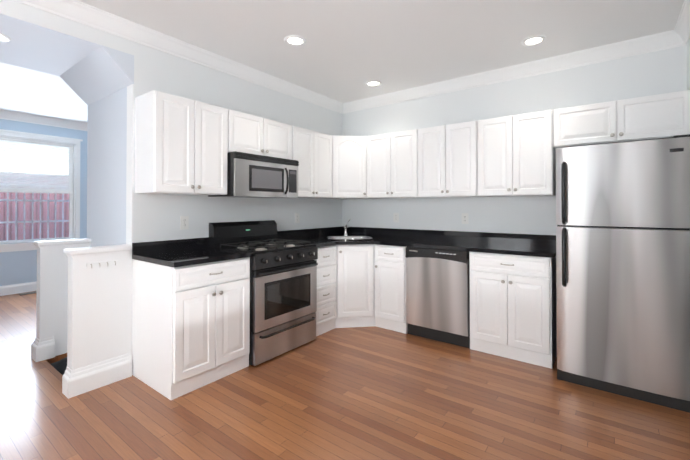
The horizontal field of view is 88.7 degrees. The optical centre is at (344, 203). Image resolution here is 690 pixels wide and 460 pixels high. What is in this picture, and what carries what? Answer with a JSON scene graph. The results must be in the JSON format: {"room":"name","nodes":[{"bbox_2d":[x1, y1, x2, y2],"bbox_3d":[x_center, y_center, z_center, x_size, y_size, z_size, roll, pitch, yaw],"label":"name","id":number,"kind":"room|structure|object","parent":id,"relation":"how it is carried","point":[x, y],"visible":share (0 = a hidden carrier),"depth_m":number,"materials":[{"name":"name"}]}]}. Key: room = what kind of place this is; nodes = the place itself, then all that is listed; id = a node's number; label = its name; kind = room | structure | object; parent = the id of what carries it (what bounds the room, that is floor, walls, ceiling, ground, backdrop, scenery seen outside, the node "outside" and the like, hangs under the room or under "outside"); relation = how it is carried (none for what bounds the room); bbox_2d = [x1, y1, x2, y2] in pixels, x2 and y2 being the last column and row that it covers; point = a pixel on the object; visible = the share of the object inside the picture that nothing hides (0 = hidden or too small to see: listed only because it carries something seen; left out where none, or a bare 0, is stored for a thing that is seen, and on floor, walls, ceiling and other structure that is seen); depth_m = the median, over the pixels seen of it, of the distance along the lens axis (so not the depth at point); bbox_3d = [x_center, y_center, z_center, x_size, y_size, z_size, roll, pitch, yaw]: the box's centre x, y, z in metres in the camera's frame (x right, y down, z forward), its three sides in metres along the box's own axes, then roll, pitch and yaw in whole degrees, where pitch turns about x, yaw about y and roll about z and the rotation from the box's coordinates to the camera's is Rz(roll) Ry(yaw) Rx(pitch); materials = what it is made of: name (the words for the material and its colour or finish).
{"room":"kitchen","nodes":[
{"label":"kitchen","id":0,"kind":"room"},
{"bbox_2d":[0,119,85,285],"bbox_3d":[-5.355,-0.009,4.819,0.120,2.698,6.740,0,-1,37],"label":"wall","id":1,"kind":"structure","parent":0,"point":[17,267],"depth_m":5.42,"materials":[{"name":"blue paint"}]},
{"bbox_2d":[0,281,36,295],"bbox_3d":[-5.300,1.269,4.767,0.016,0.142,6.500,0,-1,37],"label":"baseboard","id":2,"kind":"structure","parent":1,"relation":"attached to","point":[17,288],"depth_m":5.29,"materials":[{"name":"white paint"}]},
{"bbox_2d":[0,129,82,251],"bbox_3d":[-4.827,-0.184,5.465,0.185,1.795,1.245,0,-1,37],"label":"window","id":3,"kind":"structure","parent":1,"relation":"in","point":[74,221],"depth_m":5.70,"materials":[{"name":"white paint"}]},
{"bbox_2d":[0,137,72,193],"bbox_3d":[-4.827,-0.568,5.468,0.037,0.803,1.009,0,-1,37],"label":"window blind","id":4,"kind":"object","parent":3,"relation":"attached to","point":[18,142],"visible":0.96,"depth_m":5.49,"materials":[{"name":"plastic"}]},
{"bbox_2d":[0,110,86,130],"bbox_3d":[-5.275,-1.301,4.770,0.081,0.115,6.500,0,-1,37],"label":"crown molding","id":5,"kind":"structure","parent":1,"relation":"attached to","point":[8,115],"depth_m":5.50,"materials":[{"name":"white paint"}]},
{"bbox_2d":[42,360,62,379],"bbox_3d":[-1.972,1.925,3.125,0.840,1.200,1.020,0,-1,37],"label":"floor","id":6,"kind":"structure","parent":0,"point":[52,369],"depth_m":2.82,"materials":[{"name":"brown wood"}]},
{"bbox_2d":[51,357,66,374],"bbox_3d":[-2.312,1.407,2.955,0.414,0.236,0.284,0,-1,37],"label":"bag","id":7,"kind":"object","parent":6,"relation":"on","point":[59,366],"visible":0.15,"depth_m":2.89,"materials":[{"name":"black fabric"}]},
{"bbox_2d":[31,238,90,361],"bbox_3d":[-2.431,0.827,3.273,0.156,1.000,0.693,0,-1,37],"label":"wall","id":8,"kind":"structure","parent":0,"point":[50,341],"depth_m":3.05,"materials":[{"name":"white paint"}]},
{"bbox_2d":[86,131,86,237],"bbox_3d":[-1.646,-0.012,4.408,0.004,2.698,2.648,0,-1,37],"label":"wall","id":9,"kind":"structure","parent":0,"point":[86,131],"depth_m":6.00,"materials":[{"name":"blue paint"}]},
{"bbox_2d":[0,0,343,398],"bbox_3d":[-2.382,0.571,2.570,1.028,3.898,6.740,0,-1,37],"label":"wall","id":10,"kind":"structure","parent":0,"point":[108,78],"depth_m":2.87,"materials":[{"name":"white paint"}]},
{"bbox_2d":[0,33,10,41],"bbox_3d":[-2.420,-1.153,2.426,0.184,0.010,0.184,0,-1,37],"label":"recessed light","id":11,"kind":"object","parent":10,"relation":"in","point":[4,38],"visible":1,"depth_m":2.47,"materials":[{"name":"white paint"}]},
{"bbox_2d":[87,260,118,267],"bbox_3d":[-1.757,0.440,2.569,0.027,0.035,0.200,0,-1,37],"label":"hook rail","id":12,"kind":"object","parent":10,"relation":"attached to","point":[94,264],"visible":0.96,"depth_m":2.57,"materials":[{"name":"white paint"}]},
{"bbox_2d":[14,0,347,113],"bbox_3d":[-1.962,-1.323,2.270,0.081,0.115,6.500,0,-1,37],"label":"crown molding","id":13,"kind":"structure","parent":10,"relation":"attached to","point":[77,11],"depth_m":2.93,"materials":[{"name":"white paint"}]},
{"bbox_2d":[135,90,227,194],"bbox_3d":[-1.311,-0.453,2.896,0.352,0.747,0.616,0,-1,37],"label":"upper cabinet","id":14,"kind":"object","parent":10,"relation":"attached to","point":[181,145],"visible":1,"depth_m":2.73,"materials":[{"name":"white paint"}]},
{"bbox_2d":[180,216,188,229],"bbox_3d":[-1.394,0.167,3.068,0.009,0.116,0.072,0,-1,37],"label":"electrical outlet","id":15,"kind":"object","parent":10,"relation":"attached to","point":[184,222],"visible":1,"depth_m":3.06,"materials":[{"name":"white plastic"}]},
{"bbox_2d":[228,109,291,159],"bbox_3d":[-0.892,-0.634,3.452,0.352,0.375,0.766,0,-1,37],"label":"upper cabinet","id":16,"kind":"object","parent":10,"relation":"attached to","point":[251,134],"visible":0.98,"depth_m":3.32,"materials":[{"name":"white paint"}]},
{"bbox_2d":[208,151,298,197],"bbox_3d":[-0.846,-0.252,3.412,0.461,0.379,0.758,0,-1,37],"label":"over-the-range microwave","id":17,"kind":"object","parent":16,"relation":"attached to","point":[254,176],"visible":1,"depth_m":3.22,"materials":[{"name":"silver metal"}]},
{"bbox_2d":[295,213,299,222],"bbox_3d":[-0.563,0.172,4.170,0.009,0.116,0.072,0,-1,37],"label":"outlet","id":18,"kind":"object","parent":10,"relation":"attached to","point":[297,217],"visible":1,"depth_m":4.17,"materials":[{"name":"white plastic"}]},
{"bbox_2d":[292,125,331,197],"bbox_3d":[-0.461,-0.443,4.021,0.352,0.747,0.656,0,-1,37],"label":"upper cabinet","id":19,"kind":"object","parent":10,"relation":"attached to","point":[312,152],"visible":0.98,"depth_m":3.92,"materials":[{"name":"white paint"}]},
{"bbox_2d":[0,0,683,122],"bbox_3d":[-2.274,-1.428,2.506,7.840,0.100,6.740,0,-1,37],"label":"ceiling","id":20,"kind":"structure","parent":0,"point":[346,51],"depth_m":2.89,"materials":[{"name":"white paint"}]},
{"bbox_2d":[284,35,305,45],"bbox_3d":[-0.418,-1.368,2.972,0.184,0.010,0.184,0,-1,37],"label":"recessed light","id":21,"kind":"object","parent":20,"relation":"in","point":[295,40],"visible":1,"depth_m":2.96,"materials":[{"name":"white paint"}]},
{"bbox_2d":[365,80,381,86],"bbox_3d":[0.323,-1.359,4.004,0.184,0.010,0.184,0,-1,37],"label":"recessed light","id":22,"kind":"object","parent":20,"relation":"in","point":[374,82],"visible":1,"depth_m":3.99,"materials":[{"name":"white paint"}]},
{"bbox_2d":[521,35,545,45],"bbox_3d":[1.588,-1.368,2.974,0.184,0.010,0.184,0,-1,37],"label":"recessed light","id":23,"kind":"object","parent":20,"relation":"in","point":[531,40],"visible":1,"depth_m":2.96,"materials":[{"name":"white paint"}]},
{"bbox_2d":[0,291,689,459],"bbox_3d":[-2.274,1.350,2.481,7.840,0.060,6.740,0,-1,37],"label":"floor","id":24,"kind":"structure","parent":0,"point":[366,393],"depth_m":2.23,"materials":[{"name":"brown wood"}]},
{"bbox_2d":[132,257,249,399],"bbox_3d":[-1.191,0.877,2.789,0.657,0.891,0.638,0,-1,37],"label":"base cabinet","id":25,"kind":"object","parent":24,"relation":"on","point":[190,328],"visible":1,"depth_m":2.55,"materials":[{"name":"white paint"}]},
{"bbox_2d":[132,237,251,266],"bbox_3d":[-1.198,0.367,2.795,0.642,0.124,0.643,0,-1,37],"label":"countertop","id":26,"kind":"structure","parent":25,"relation":"on","point":[181,252],"depth_m":2.79,"materials":[{"name":"black stone"}]},
{"bbox_2d":[209,220,317,365],"bbox_3d":[-0.738,0.751,3.325,0.722,1.151,0.756,0,-1,37],"label":"range","id":27,"kind":"object","parent":24,"relation":"on","point":[283,291],"visible":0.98,"depth_m":3.15,"materials":[{"name":"silver metal"}]},
{"bbox_2d":[315,245,335,335],"bbox_3d":[-0.431,0.886,3.798,0.654,0.891,0.361,0,-1,37],"label":"base cabinet","id":28,"kind":"object","parent":24,"relation":"on","point":[325,312],"visible":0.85,"depth_m":3.62,"materials":[{"name":"white paint"}]},
{"bbox_2d":[335,244,374,327],"bbox_3d":[0.050,0.890,4.226,0.907,0.891,0.916,0,-1,37],"label":"base cabinet","id":29,"kind":"object","parent":24,"relation":"on","point":[355,285],"visible":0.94,"depth_m":3.79,"materials":[{"name":"white paint"}]},
{"bbox_2d":[277,227,371,246],"bbox_3d":[-0.251,0.446,3.817,0.922,0.284,0.603,0,-1,37],"label":"countertop","id":30,"kind":"structure","parent":29,"relation":"on","point":[328,236],"depth_m":4.16,"materials":[{"name":"black stone"}]},
{"bbox_2d":[340,219,555,257],"bbox_3d":[0.800,0.393,3.820,2.597,0.400,0.667,0,-1,37],"label":"countertop","id":31,"kind":"structure","parent":29,"relation":"on","point":[536,245],"depth_m":3.59,"materials":[{"name":"black stone"}]},
{"bbox_2d":[375,244,407,333],"bbox_3d":[0.641,0.887,3.942,0.374,0.891,0.657,0,-1,37],"label":"base cabinet","id":32,"kind":"object","parent":24,"relation":"on","point":[390,287],"visible":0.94,"depth_m":3.70,"materials":[{"name":"white paint"}]},
{"bbox_2d":[405,247,469,347],"bbox_3d":[1.044,0.885,3.631,0.622,0.889,0.618,0,-1,37],"label":"dishwasher","id":33,"kind":"object","parent":24,"relation":"on","point":[437,295],"visible":0.88,"depth_m":3.38,"materials":[{"name":"silver metal"}]},
{"bbox_2d":[469,251,556,368],"bbox_3d":[1.563,0.881,3.246,0.651,0.891,0.657,0,-1,37],"label":"base cabinet","id":34,"kind":"object","parent":24,"relation":"on","point":[513,307],"visible":1,"depth_m":2.98,"materials":[{"name":"white paint"}]},
{"bbox_2d":[556,134,689,412],"bbox_3d":[2.097,0.444,2.703,0.756,1.754,0.824,0,-1,37],"label":"fridge","id":35,"kind":"object","parent":24,"relation":"on","point":[623,261],"visible":1,"depth_m":2.40,"materials":[{"name":"silver metal"}]},
{"bbox_2d":[344,46,683,234],"bbox_3d":[1.364,-0.017,3.894,3.420,2.698,0.120,0,-1,37],"label":"wall","id":36,"kind":"structure","parent":0,"point":[662,71],"depth_m":3.65,"materials":[{"name":"white paint"}]},
{"bbox_2d":[320,135,379,198],"bbox_3d":[0.029,-0.439,4.445,0.623,0.747,0.610,0,-1,37],"label":"upper cabinet","id":37,"kind":"object","parent":36,"relation":"attached to","point":[349,167],"visible":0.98,"depth_m":4.22,"materials":[{"name":"white paint"}]},
{"bbox_2d":[393,213,398,221],"bbox_3d":[0.631,0.173,4.365,0.072,0.116,0.009,0,-1,37],"label":"electrical outlet","id":38,"kind":"object","parent":36,"relation":"attached to","point":[395,217],"visible":1,"depth_m":4.36,"materials":[{"name":"white plastic"}]},
{"bbox_2d":[367,129,425,198],"bbox_3d":[0.611,-0.442,4.168,0.664,0.747,0.352,0,-1,37],"label":"upper cabinet","id":39,"kind":"object","parent":36,"relation":"attached to","point":[392,165],"visible":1,"depth_m":4.03,"materials":[{"name":"white paint"}]},
{"bbox_2d":[418,121,482,197],"bbox_3d":[1.129,-0.445,3.776,0.628,0.747,0.352,0,-1,37],"label":"upper cabinet","id":40,"kind":"object","parent":36,"relation":"attached to","point":[447,160],"visible":0.98,"depth_m":3.64,"materials":[{"name":"white paint"}]},
{"bbox_2d":[462,213,467,223],"bbox_3d":[1.309,0.164,3.853,0.072,0.116,0.009,0,-1,37],"label":"electrical outlet","id":41,"kind":"object","parent":36,"relation":"attached to","point":[464,218],"visible":1,"depth_m":3.85,"materials":[{"name":"white plastic"}]},
{"bbox_2d":[344,30,671,112],"bbox_3d":[1.316,-1.309,3.816,3.270,0.115,0.081,0,-1,37],"label":"crown molding","id":42,"kind":"structure","parent":36,"relation":"attached to","point":[659,41],"depth_m":3.45,"materials":[{"name":"white paint"}]},
{"bbox_2d":[477,110,555,196],"bbox_3d":[1.641,-0.449,3.390,0.646,0.747,0.352,0,-1,37],"label":"upper cabinet","id":43,"kind":"object","parent":36,"relation":"attached to","point":[516,155],"visible":1,"depth_m":3.25,"materials":[{"name":"white paint"}]},
{"bbox_2d":[553,90,689,148],"bbox_3d":[2.252,-0.660,2.930,0.878,0.332,0.352,0,-1,37],"label":"upper cabinet","id":44,"kind":"object","parent":36,"relation":"attached to","point":[660,116],"visible":0.98,"depth_m":2.79,"materials":[{"name":"white paint"}]},
{"bbox_2d":[684,39,689,90],"bbox_3d":[0.807,-0.050,0.168,0.120,2.698,6.740,0,-1,37],"label":"wall","id":45,"kind":"structure","parent":0,"point":[687,47],"depth_m":2.78,"materials":[{"name":"white paint"}]},
{"bbox_2d":[668,0,689,48],"bbox_3d":[0.727,-1.341,0.240,0.081,0.115,6.500,0,-1,37],"label":"crown molding","id":46,"kind":"structure","parent":45,"relation":"attached to","point":[681,32],"depth_m":2.68,"materials":[{"name":"white paint"}]},
{"label":"outside","id":47,"kind":"structure","parent":0,"visible":0},
{"bbox_2d":[0,172,68,240],"bbox_3d":[-5.893,1.108,6.155,2.500,3.488,13.000,0,-1,37],"label":"fence","id":48,"kind":"object","parent":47,"point":[3,228],"depth_m":7.32,"materials":[{"name":"red wood"}]},
{"bbox_2d":[0,184,68,239],"bbox_3d":[-5.052,0.244,5.631,0.028,1.108,1.365,0,-1,37],"label":"guard","id":49,"kind":"object","parent":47,"point":[40,221],"depth_m":5.68,"materials":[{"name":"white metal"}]}
]}

